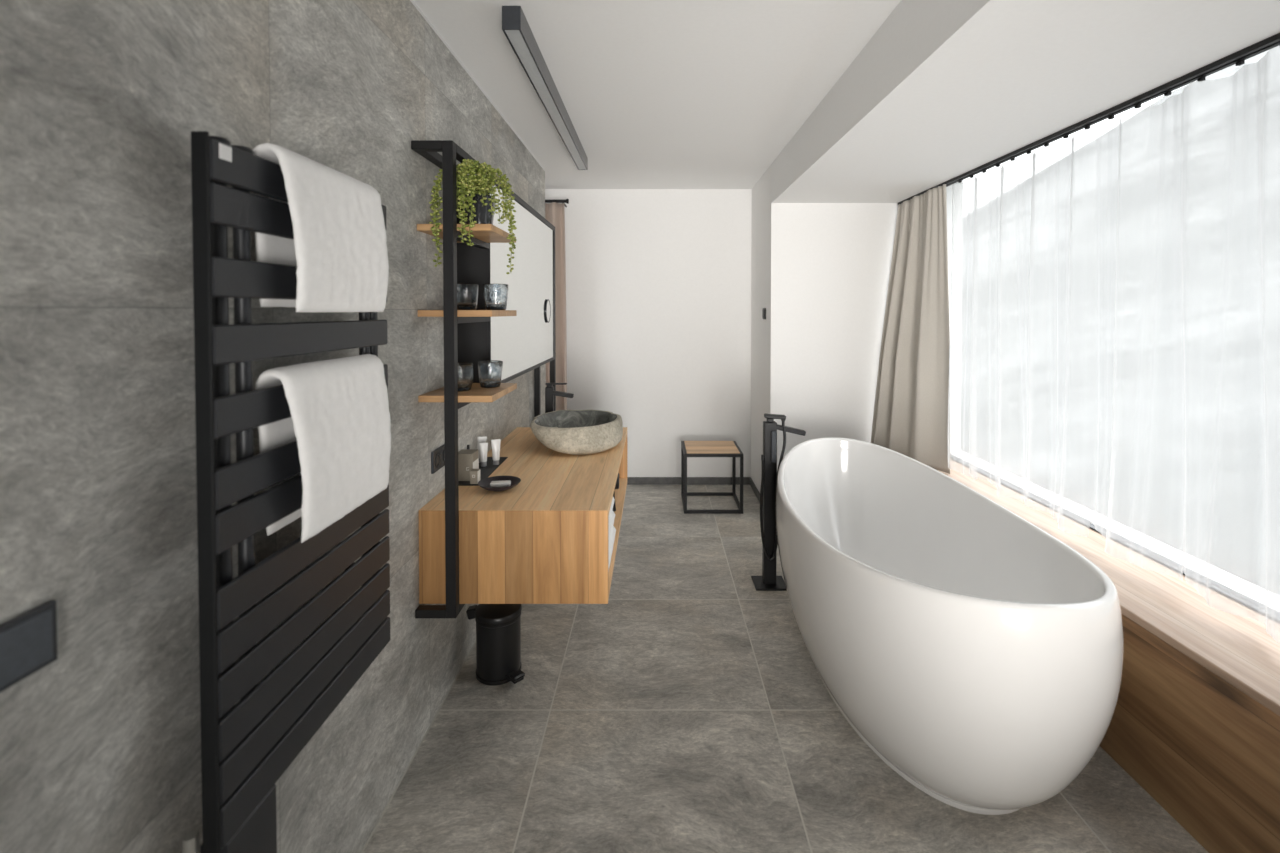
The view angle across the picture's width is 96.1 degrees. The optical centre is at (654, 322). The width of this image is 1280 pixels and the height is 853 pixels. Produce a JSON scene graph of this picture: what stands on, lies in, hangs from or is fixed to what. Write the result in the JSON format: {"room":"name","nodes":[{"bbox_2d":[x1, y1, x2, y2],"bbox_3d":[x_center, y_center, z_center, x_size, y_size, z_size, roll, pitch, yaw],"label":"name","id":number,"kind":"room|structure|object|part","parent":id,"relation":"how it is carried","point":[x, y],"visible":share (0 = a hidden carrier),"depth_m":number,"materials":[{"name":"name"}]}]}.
{"room":"bathroom","nodes":[
{"label":"bathroom","id":0,"kind":"room"},
{"bbox_2d":[0,0,545,852],"bbox_3d":[-0.896,0.197,1.419,0.220,2.446,5.430,0,1,0],"label":"wall","id":1,"kind":"structure","parent":0,"point":[102,101],"depth_m":0.90,"materials":[{"name":"grey stone"}]},
{"bbox_2d":[0,600,57,692],"bbox_3d":[-0.779,0.401,0.671,0.013,0.079,0.155,0,1,0],"label":"light switch","id":2,"kind":"object","parent":1,"relation":"attached to","point":[28,640],"visible":1,"depth_m":0.71,"materials":[{"name":"plastic"}]},
{"bbox_2d":[183,131,389,852],"bbox_3d":[-0.737,0.378,1.192,0.097,1.374,0.602,0,1,0],"label":"towel radiator","id":3,"kind":"object","parent":1,"relation":"attached to","point":[248,745],"visible":0.68,"depth_m":1.00,"materials":[{"name":"metal"}]},
{"bbox_2d":[252,143,388,311],"bbox_3d":[-0.686,-0.176,1.209,0.092,0.305,0.374,0,1,0],"label":"hand towel","id":4,"kind":"object","parent":3,"relation":"hanging from","point":[338,249],"visible":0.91,"depth_m":1.14,"materials":[{"name":"white fabric"}]},
{"bbox_2d":[255,354,390,542],"bbox_3d":[-0.687,0.243,1.224,0.092,0.332,0.378,0,1,0],"label":"hand towel","id":5,"kind":"object","parent":3,"relation":"hanging from","point":[339,421],"visible":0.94,"depth_m":1.16,"materials":[{"name":"white fabric"}]},
{"bbox_2d":[361,641,475,852],"bbox_3d":[-0.784,1.418,1.442,0.004,0.004,5.425,0,1,0],"label":"trim","id":6,"kind":"structure","parent":1,"relation":"attached to","point":[382,814],"depth_m":1.85,"materials":[{"name":"plastic"}]},
{"bbox_2d":[431,444,444,473],"bbox_3d":[-0.781,0.489,2.093,0.010,0.078,0.155,0,1,0],"label":"power socket","id":7,"kind":"object","parent":1,"relation":"attached to","point":[438,455],"visible":0.74,"depth_m":2.05,"materials":[{"name":"plastic"}]},
{"bbox_2d":[410,0,544,170],"bbox_3d":[-0.786,-1.031,1.391,0.004,0.012,5.425,0,1,0],"label":"trim","id":8,"kind":"structure","parent":1,"relation":"attached to","point":[412,1],"depth_m":2.38,"materials":[{"name":"white paint"}]},
{"bbox_2d":[411,140,555,617],"bbox_3d":[-0.717,0.170,2.813,0.134,1.553,1.902,0,1,0],"label":"frame","id":9,"kind":"object","parent":1,"relation":"attached to","point":[429,149],"visible":0.63,"depth_m":1.87,"materials":[{"name":"black metal"}]},
{"bbox_3d":[-0.667,0.189,1.879,0.034,1.553,0.034,0,1,0],"label":"post","id":10,"kind":"part","parent":9,"relation":"part of","materials":[{"name":"black metal"}]},
{"bbox_2d":[417,224,515,242],"bbox_3d":[-0.662,-0.319,2.064,0.246,0.022,0.340,0,1,0],"label":"wall shelf","id":11,"kind":"object","parent":9,"relation":"on","point":[489,233],"visible":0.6,"depth_m":1.94,"materials":[{"name":"brown wood"}]},
{"bbox_2d":[418,383,516,401],"bbox_3d":[-0.662,0.249,2.076,0.246,0.022,0.340,0,1,0],"label":"wall shelf","id":12,"kind":"object","parent":9,"relation":"on","point":[477,393],"visible":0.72,"depth_m":1.96,"materials":[{"name":"brown wood"}]},
{"bbox_2d":[458,363,473,391],"bbox_3d":[-0.688,0.191,2.035,0.089,0.094,0.089,-1,2,-43],"label":"tumbler","id":13,"kind":"object","parent":12,"relation":"on","point":[465,370],"visible":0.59,"depth_m":2.00,"materials":[{"name":"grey glass"}]},
{"bbox_2d":[478,360,502,387],"bbox_3d":[-0.610,0.189,2.129,0.089,0.094,0.089,1,1,31],"label":"tumbler","id":14,"kind":"object","parent":12,"relation":"on","point":[489,371],"visible":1,"depth_m":2.10,"materials":[{"name":"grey glass"}]},
{"bbox_2d":[418,310,516,316],"bbox_3d":[-0.662,-0.035,2.070,0.246,0.022,0.340,0,1,0],"label":"wall shelf","id":15,"kind":"object","parent":9,"relation":"on","point":[421,313],"visible":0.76,"depth_m":1.90,"materials":[{"name":"brown wood"}]},
{"bbox_2d":[457,284,477,309],"bbox_3d":[-0.690,-0.094,2.098,0.089,0.094,0.089,0,1,16],"label":"tumbler","id":16,"kind":"object","parent":15,"relation":"on","point":[467,294],"visible":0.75,"depth_m":2.06,"materials":[{"name":"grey glass"}]},
{"bbox_2d":[483,284,507,309],"bbox_3d":[-0.581,-0.094,2.098,0.089,0.094,0.089,0,1,0],"label":"tumbler","id":17,"kind":"object","parent":15,"relation":"on","point":[495,295],"visible":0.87,"depth_m":2.06,"materials":[{"name":"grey glass"}]},
{"bbox_2d":[429,159,516,273],"bbox_3d":[-0.627,-0.363,2.002,0.258,0.378,0.319,0,1,4],"label":"trailing plant","id":18,"kind":"object","parent":9,"relation":"on","point":[478,207],"visible":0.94,"depth_m":1.95,"materials":[{"name":"green plant"}]},
{"bbox_3d":[-0.628,-0.390,2.052,0.113,0.120,0.113,0,1,0],"label":"pot","id":19,"kind":"part","parent":18,"relation":"part of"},
{"bbox_3d":[-0.767,0.150,3.747,0.034,1.553,0.034,0,1,0],"label":"post","id":20,"kind":"part","parent":9,"relation":"part of","materials":[{"name":"black metal"}]},
{"bbox_3d":[-0.667,0.150,3.747,0.034,1.553,0.034,0,1,0],"label":"post","id":21,"kind":"part","parent":9,"relation":"part of","materials":[{"name":"black metal"}]},
{"bbox_2d":[456,180,554,382],"bbox_3d":[-0.715,-0.165,2.996,0.136,0.831,1.454,0,1,0],"label":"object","id":22,"kind":"object","parent":1,"relation":"attached to","point":[524,342],"visible":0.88,"depth_m":2.72,"materials":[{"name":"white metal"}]},
{"bbox_2d":[487,185,554,382],"bbox_3d":[-0.657,-0.165,2.996,0.014,0.831,1.454,0,1,0],"label":"mirror","id":23,"kind":"object","parent":22,"relation":"attached to","point":[524,342],"depth_m":2.87,"materials":[{"name":"black mirror"}]},
{"bbox_3d":[-0.649,-0.073,3.499,0.001,0.127,0.127,0,1,0],"label":"magnifier glass","id":24,"kind":"part","parent":22,"relation":"part of","materials":[{"name":"mirror"}]},
{"bbox_2d":[418,427,626,603],"bbox_3d":[-0.471,0.764,2.595,0.628,0.313,1.367,0,1,0],"label":"vanity unit","id":25,"kind":"object","parent":1,"relation":"attached to","point":[543,539],"visible":0.84,"depth_m":1.91,"materials":[{"name":"brown wood"}]},
{"bbox_3d":[-0.471,0.778,1.927,0.628,0.313,0.030,0,1,0],"label":"panel","id":26,"kind":"part","parent":25,"relation":"part of","materials":[{"name":"brown wood"}]},
{"bbox_2d":[420,427,626,515],"bbox_3d":[-0.471,0.623,2.592,0.628,0.030,1.367,0,1,0],"label":"countertop","id":27,"kind":"structure","parent":25,"relation":"on","point":[551,479],"depth_m":2.25,"materials":[{"name":"brown wood"}]},
{"bbox_2d":[458,457,507,485],"bbox_3d":[-0.721,0.610,2.386,0.114,0.004,0.415,0,1,0],"label":"tray","id":28,"kind":"object","parent":27,"relation":"on","point":[485,472],"visible":0.34,"depth_m":2.39,"materials":[{"name":"black leather"}]},
{"bbox_2d":[458,449,478,480],"bbox_3d":[-0.738,0.558,2.259,0.068,0.106,0.076,0,1,0],"label":"box","id":29,"kind":"object","parent":28,"relation":"on","point":[468,459],"visible":0.78,"depth_m":2.22,"materials":[{"name":"beige cardboard"}]},
{"bbox_2d":[470,469,479,483],"bbox_3d":[-0.688,0.587,2.202,0.029,0.050,0.036,0,1,0],"label":"box","id":30,"kind":"object","parent":28,"relation":"on","point":[474,473],"visible":0.93,"depth_m":2.19,"materials":[{"name":"beige cardboard"}]},
{"bbox_2d":[477,437,486,462],"bbox_3d":[-0.756,0.550,2.504,0.030,0.114,0.035,1,2,39],"label":"tube","id":31,"kind":"object","parent":28,"relation":"on","point":[479,439],"visible":0.45,"depth_m":2.50,"materials":[{"name":"white plastic"}]},
{"bbox_2d":[479,443,487,466],"bbox_3d":[-0.728,0.558,2.442,0.028,0.098,0.028,1,1,26],"label":"tube","id":32,"kind":"object","parent":28,"relation":"on","point":[483,447],"visible":1,"depth_m":2.44,"materials":[{"name":"white plastic"}]},
{"bbox_2d":[491,439,500,464],"bbox_3d":[-0.682,0.553,2.467,0.030,0.107,0.030,1,1,26],"label":"tube","id":33,"kind":"object","parent":28,"relation":"on","point":[495,443],"visible":1,"depth_m":2.46,"materials":[{"name":"white plastic"}]},
{"bbox_2d":[478,476,520,491],"bbox_3d":[-0.578,0.603,2.138,0.155,0.028,0.155,0,1,0],"label":"soap dish","id":34,"kind":"object","parent":27,"relation":"on","point":[484,483],"visible":0.87,"depth_m":2.16,"materials":[{"name":"ceramic"}]},
{"bbox_2d":[490,480,510,487],"bbox_3d":[-0.574,0.598,2.137,0.072,0.018,0.034,0,1,-7],"label":"soap bar","id":35,"kind":"object","parent":34,"relation":"in","point":[494,484],"visible":0.87,"depth_m":2.12,"materials":[{"name":"white"}]},
{"bbox_2d":[545,383,573,412],"bbox_3d":[-0.529,0.464,3.195,0.155,0.262,0.040,0,1,0],"label":"mixer","id":36,"kind":"object","parent":27,"relation":"on","point":[550,392],"visible":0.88,"depth_m":3.18,"materials":[{"name":"black metal"}]},
{"bbox_2d":[545,386,553,412],"bbox_3d":[-0.585,0.474,3.196,0.044,0.242,0.040,0,1,0],"label":"tap","id":37,"kind":"object","parent":36,"relation":"on","point":[549,390],"depth_m":3.17,"materials":[{"name":"black metal"}]},
{"bbox_3d":[-0.548,0.343,3.193,0.117,0.020,0.030,0,1,0],"label":"lever","id":38,"kind":"part","parent":36,"relation":"part of","materials":[{"name":"black metal"}]},
{"bbox_3d":[-0.511,0.396,3.194,0.119,0.040,0.034,0,1,0],"label":"spout","id":39,"kind":"part","parent":36,"relation":"part of","materials":[{"name":"black metal"}]},
{"bbox_2d":[530,410,622,454],"bbox_3d":[-0.386,0.537,2.855,0.450,0.131,0.535,0,1,0],"label":"stone basin","id":40,"kind":"object","parent":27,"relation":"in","point":[574,432],"visible":1,"depth_m":2.68,"materials":[{"name":"grey stone"}]},
{"bbox_3d":[-0.392,0.527,2.869,0.404,0.106,0.465,0,1,0],"label":"bowl","id":41,"kind":"part","parent":40,"relation":"part of","materials":[{"name":"stone"}]},
{"bbox_2d":[609,526,615,566],"bbox_3d":[-0.311,0.867,2.199,0.300,0.064,0.400,0,1,0],"label":"folded towel","id":42,"kind":"object","parent":25,"relation":"on","point":[614,529],"visible":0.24,"depth_m":2.22,"materials":[{"name":"white fabric"}]},
{"bbox_2d":[608,510,614,548],"bbox_3d":[-0.312,0.803,2.197,0.297,0.064,0.400,0,1,0],"label":"folded towel","id":43,"kind":"object","parent":42,"relation":"on","point":[611,524],"visible":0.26,"depth_m":2.21,"materials":[{"name":"white fabric"}]},
{"bbox_2d":[608,497,614,528],"bbox_3d":[-0.314,0.739,2.196,0.293,0.064,0.400,0,1,0],"label":"folded towel","id":44,"kind":"object","parent":43,"relation":"on","point":[613,499],"visible":0.15,"depth_m":2.22,"materials":[{"name":"white fabric"}]},
{"bbox_2d":[613,473,618,511],"bbox_3d":[-0.250,0.797,2.721,0.160,0.183,0.088,0,1,0],"label":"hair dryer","id":45,"kind":"object","parent":25,"relation":"on","point":[617,481],"visible":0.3,"depth_m":2.70,"materials":[{"name":"black plastic"}]},
{"bbox_3d":[-0.205,0.830,2.718,0.042,0.117,0.034,0,1,0],"label":"handle","id":46,"kind":"part","parent":45,"relation":"part of","materials":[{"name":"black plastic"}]},
{"bbox_3d":[-0.471,0.906,2.598,0.628,0.030,1.367,0,1,0],"label":"panel","id":47,"kind":"part","parent":25,"relation":"part of","materials":[{"name":"brown wood"}]},
{"bbox_3d":[-0.471,0.750,3.263,0.628,0.313,0.030,0,1,0],"label":"panel","id":48,"kind":"part","parent":25,"relation":"part of","materials":[{"name":"brown wood"}]},
{"bbox_2d":[545,189,751,476],"bbox_3d":[-0.405,0.120,4.844,2.430,2.458,0.120,0,1,0],"label":"wall","id":49,"kind":"structure","parent":0,"point":[658,281],"depth_m":4.78,"materials":[{"name":"white paint"}]},
{"bbox_2d":[545,199,568,206],"bbox_3d":[-1.086,-0.962,4.636,0.808,0.036,0.247,0,1,0],"label":"curtain rod","id":50,"kind":"object","parent":49,"relation":"attached to","point":[566,200],"visible":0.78,"depth_m":4.52,"materials":[{"name":"black metal"}]},
{"bbox_3d":[-1.095,-0.960,4.531,0.790,0.023,0.024,0,1,0],"label":"rod","id":51,"kind":"part","parent":50,"relation":"part of","materials":[{"name":"black metal"}]},
{"bbox_2d":[545,202,566,410],"bbox_3d":[-1.001,0.198,4.554,0.607,2.289,0.079,0,1,0],"label":"curtain","id":52,"kind":"object","parent":50,"relation":"hanging from","point":[554,212],"visible":0.09,"depth_m":4.55,"materials":[{"name":"beige fabric"}]},
{"bbox_2d":[627,477,749,484],"bbox_3d":[-0.330,1.319,4.804,2.241,0.062,0.009,0,1,0],"label":"baseboard","id":53,"kind":"structure","parent":49,"relation":"attached to","point":[630,480],"depth_m":4.80,"materials":[{"name":"grey tile"}]},
{"bbox_2d":[413,0,900,188],"bbox_3d":[-0.390,-1.120,1.767,2.420,0.150,6.180,0,1,0],"label":"ceiling","id":54,"kind":"structure","parent":0,"point":[655,94],"depth_m":2.43,"materials":[{"name":"white paint"}]},
{"bbox_2d":[502,6,587,169],"bbox_3d":[-0.475,-1.029,2.844,0.062,0.078,1.890,0,1,0],"label":"ceiling lamp","id":55,"kind":"object","parent":54,"relation":"attached to","point":[516,28],"visible":1,"depth_m":2.31,"materials":[{"name":"plastic"}]},
{"bbox_2d":[363,485,1208,852],"bbox_3d":[0.175,1.472,1.821,3.550,0.120,6.180,0,1,0],"label":"floor","id":56,"kind":"structure","parent":0,"point":[690,710],"depth_m":1.88,"materials":[{"name":"grey tile"}]},
{"bbox_2d":[466,604,524,685],"bbox_3d":[-0.611,1.264,2.295,0.257,0.277,0.183,1,2,39],"label":"pedal bin","id":57,"kind":"object","parent":56,"relation":"on","point":[498,626],"visible":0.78,"depth_m":2.24,"materials":[{"name":"black plastic"}]},
{"bbox_3d":[-0.628,1.140,2.306,0.183,0.031,0.183,0,1,0],"label":"lid","id":58,"kind":"part","parent":57,"relation":"part of","materials":[{"name":"black plastic"}]},
{"bbox_2d":[681,441,742,513],"bbox_3d":[0.419,1.143,4.320,0.425,0.434,0.420,0,1,0],"label":"stool","id":59,"kind":"object","parent":56,"relation":"on","point":[688,448],"visible":1,"depth_m":4.22,"materials":[{"name":"black metal"}]},
{"bbox_3d":[0.218,1.142,4.519,0.022,0.428,0.022,0,1,0],"label":"leg","id":60,"kind":"part","parent":59,"relation":"part of","materials":[{"name":"black metal"}]},
{"bbox_3d":[0.218,1.349,4.324,0.022,0.022,0.376,0,1,0],"label":"floor rail","id":61,"kind":"part","parent":59,"relation":"part of","materials":[{"name":"black metal"}]},
{"bbox_3d":[0.218,0.943,4.316,0.022,0.022,0.376,0,1,0],"label":"seat rail","id":62,"kind":"part","parent":59,"relation":"part of","materials":[{"name":"black metal"}]},
{"bbox_3d":[0.218,1.150,4.121,0.022,0.428,0.022,0,1,0],"label":"leg","id":63,"kind":"part","parent":59,"relation":"part of","materials":[{"name":"black metal"}]},
{"bbox_3d":[0.419,1.345,4.523,0.381,0.022,0.022,0,1,0],"label":"floor rail","id":64,"kind":"part","parent":59,"relation":"part of","materials":[{"name":"black metal"}]},
{"bbox_3d":[0.419,0.935,4.316,0.381,0.018,0.376,0,1,0],"label":"seat","id":65,"kind":"part","parent":59,"relation":"part of","materials":[{"name":"brown wood"}]},
{"bbox_3d":[0.419,0.947,4.117,0.381,0.022,0.022,0,1,0],"label":"seat rail","id":66,"kind":"part","parent":59,"relation":"part of","materials":[{"name":"black metal"}]},
{"bbox_3d":[0.419,1.353,4.125,0.381,0.022,0.022,0,1,0],"label":"floor rail","id":67,"kind":"part","parent":59,"relation":"part of","materials":[{"name":"black metal"}]},
{"bbox_3d":[0.621,1.142,4.519,0.022,0.428,0.022,0,1,0],"label":"leg","id":68,"kind":"part","parent":59,"relation":"part of","materials":[{"name":"black metal"}]},
{"bbox_3d":[0.621,1.349,4.324,0.022,0.022,0.376,0,1,0],"label":"floor rail","id":69,"kind":"part","parent":59,"relation":"part of","materials":[{"name":"black metal"}]},
{"bbox_3d":[0.621,1.150,4.121,0.022,0.428,0.022,0,1,0],"label":"leg","id":70,"kind":"part","parent":59,"relation":"part of","materials":[{"name":"black metal"}]},
{"bbox_2d":[751,413,805,590],"bbox_3d":[0.658,0.933,3.045,0.269,0.906,0.150,0,1,0],"label":"mixer","id":71,"kind":"object","parent":56,"relation":"on","point":[768,581],"visible":0.79,"depth_m":3.02,"materials":[{"name":"black metal"}]},
{"bbox_3d":[0.607,1.381,3.055,0.166,0.011,0.150,0,1,0],"label":"plate","id":72,"kind":"part","parent":71,"relation":"part of","materials":[{"name":"black metal"}]},
{"bbox_3d":[0.633,0.501,3.036,0.111,0.041,0.040,0,1,0],"label":"lever","id":73,"kind":"part","parent":71,"relation":"part of","materials":[{"name":"black metal"}]},
{"bbox_3d":[0.715,0.564,3.038,0.157,0.057,0.040,0,1,0],"label":"spout","id":74,"kind":"part","parent":71,"relation":"part of","materials":[{"name":"black metal"}]},
{"bbox_2d":[776,437,1123,814],"bbox_3d":[0.987,1.029,2.318,0.924,0.745,1.860,0,1,0],"label":"bathtub","id":75,"kind":"object","parent":56,"relation":"on","point":[976,652],"visible":1,"depth_m":1.68,"materials":[{"name":"white ceramic"}]},
{"bbox_2d":[938,459,1279,852],"bbox_3d":[1.675,1.164,1.369,0.394,0.515,5.248,0,1,0],"label":"window bench","id":76,"kind":"object","parent":56,"relation":"on","point":[1195,722],"visible":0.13,"depth_m":1.64,"materials":[{"name":"brown wood"}]},
{"bbox_3d":[1.494,1.177,1.369,0.022,0.490,5.248,0,1,0],"label":"panel","id":77,"kind":"part","parent":76,"relation":"part of","materials":[{"name":"brown wood"}]},
{"bbox_2d":[751,164,897,491],"bbox_3d":[1.450,0.128,4.439,1.300,2.458,0.930,0,1,0],"label":"wall","id":78,"kind":"structure","parent":0,"point":[820,272],"depth_m":3.97,"materials":[{"name":"white paint"}]},
{"bbox_2d":[750,477,762,507],"bbox_3d":[0.795,1.327,4.399,0.009,0.062,0.801,0,1,0],"label":"baseboard","id":79,"kind":"structure","parent":78,"relation":"attached to","point":[754,488],"depth_m":4.53,"materials":[{"name":"grey tile"}]},
{"bbox_2d":[762,308,765,318],"bbox_3d":[0.793,-0.068,4.179,0.014,0.080,0.080,0,1,0],"label":"light switch","id":80,"kind":"object","parent":78,"relation":"attached to","point":[764,309],"visible":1,"depth_m":4.15,"materials":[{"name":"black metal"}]},
{"bbox_2d":[771,0,1279,202],"bbox_3d":[1.450,-0.978,1.320,1.300,0.416,5.280,0,1,0],"label":"ceiling","id":81,"kind":"structure","parent":0,"point":[943,90],"depth_m":1.88,"materials":[{"name":"white paint"}]},
{"bbox_2d":[898,33,1279,203],"bbox_3d":[1.686,-0.769,1.914,0.044,0.027,4.060,0,1,0],"label":"rail","id":82,"kind":"object","parent":81,"relation":"attached to","point":[1239,57],"visible":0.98,"depth_m":2.00,"materials":[{"name":"black metal"}]},
{"bbox_2d":[871,184,950,473],"bbox_3d":[1.569,0.028,3.598,0.244,1.656,0.666,0,1,0],"label":"drape","id":83,"kind":"object","parent":82,"relation":"hanging from","point":[910,415],"visible":0.99,"depth_m":3.58,"materials":[{"name":"beige fabric"}]},
{"bbox_2d":[962,175,976,479],"bbox_3d":[1.701,0.024,3.013,0.093,1.574,0.139,0,1,0],"label":"sheer curtain","id":84,"kind":"object","parent":82,"relation":"hanging from","point":[972,184],"depth_m":3.07,"materials":[{"name":"white fabric"}]},
{"bbox_2d":[988,165,1005,495],"bbox_3d":[1.701,0.040,2.794,0.093,1.586,0.127,0,1,0],"label":"sheer curtain","id":85,"kind":"object","parent":82,"relation":"hanging from","point":[997,345],"depth_m":2.89,"materials":[{"name":"white fabric"}]},
{"bbox_2d":[1016,150,1036,503],"bbox_3d":[1.701,0.028,2.578,0.093,1.556,0.140,0,1,0],"label":"sheer curtain","id":86,"kind":"object","parent":82,"relation":"hanging from","point":[1026,386],"depth_m":2.66,"materials":[{"name":"white fabric"}]},
{"bbox_2d":[1050,134,1074,531],"bbox_3d":[1.701,0.051,2.339,0.093,1.591,0.111,0,1,0],"label":"sheer curtain","id":87,"kind":"object","parent":82,"relation":"hanging from","point":[1058,484],"depth_m":2.42,"materials":[{"name":"white fabric"}]},
{"bbox_2d":[1093,114,1122,554],"bbox_3d":[1.701,0.051,2.109,0.093,1.584,0.116,0,1,0],"label":"sheer curtain","id":88,"kind":"object","parent":82,"relation":"hanging from","point":[1120,121],"depth_m":2.19,"materials":[{"name":"white fabric"}]},
{"bbox_2d":[1139,50,1278,642],"bbox_3d":[1.701,0.052,1.729,0.093,1.583,0.439,0,1,0],"label":"sheer curtain","id":89,"kind":"object","parent":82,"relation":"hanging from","point":[1240,87],"depth_m":1.73,"materials":[{"name":"white fabric"}]},
{"bbox_2d":[946,180,1279,622],"bbox_3d":[1.977,0.242,1.350,0.206,2.360,5.290,0,1,0],"label":"wall","id":90,"kind":"structure","parent":0,"point":[1229,580],"depth_m":3.88,"materials":[{"name":"white paint"}]},
{"bbox_2d":[950,454,1279,622],"bbox_3d":[1.900,-0.039,2.455,0.060,1.844,3.010,0,1,0],"label":"window","id":91,"kind":"structure","parent":90,"relation":"in","point":[1235,595],"depth_m":2.23,"materials":[{"name":"plastic"}]},
{"label":"outside","id":92,"kind":"structure","parent":0,"visible":0},
{"bbox_2d":[960,45,1279,595],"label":"window","id":93,"kind":"structure","parent":92,"point":[1237,537],"depth_m":24.29,"materials":[{"name":"glass"}]}
]}

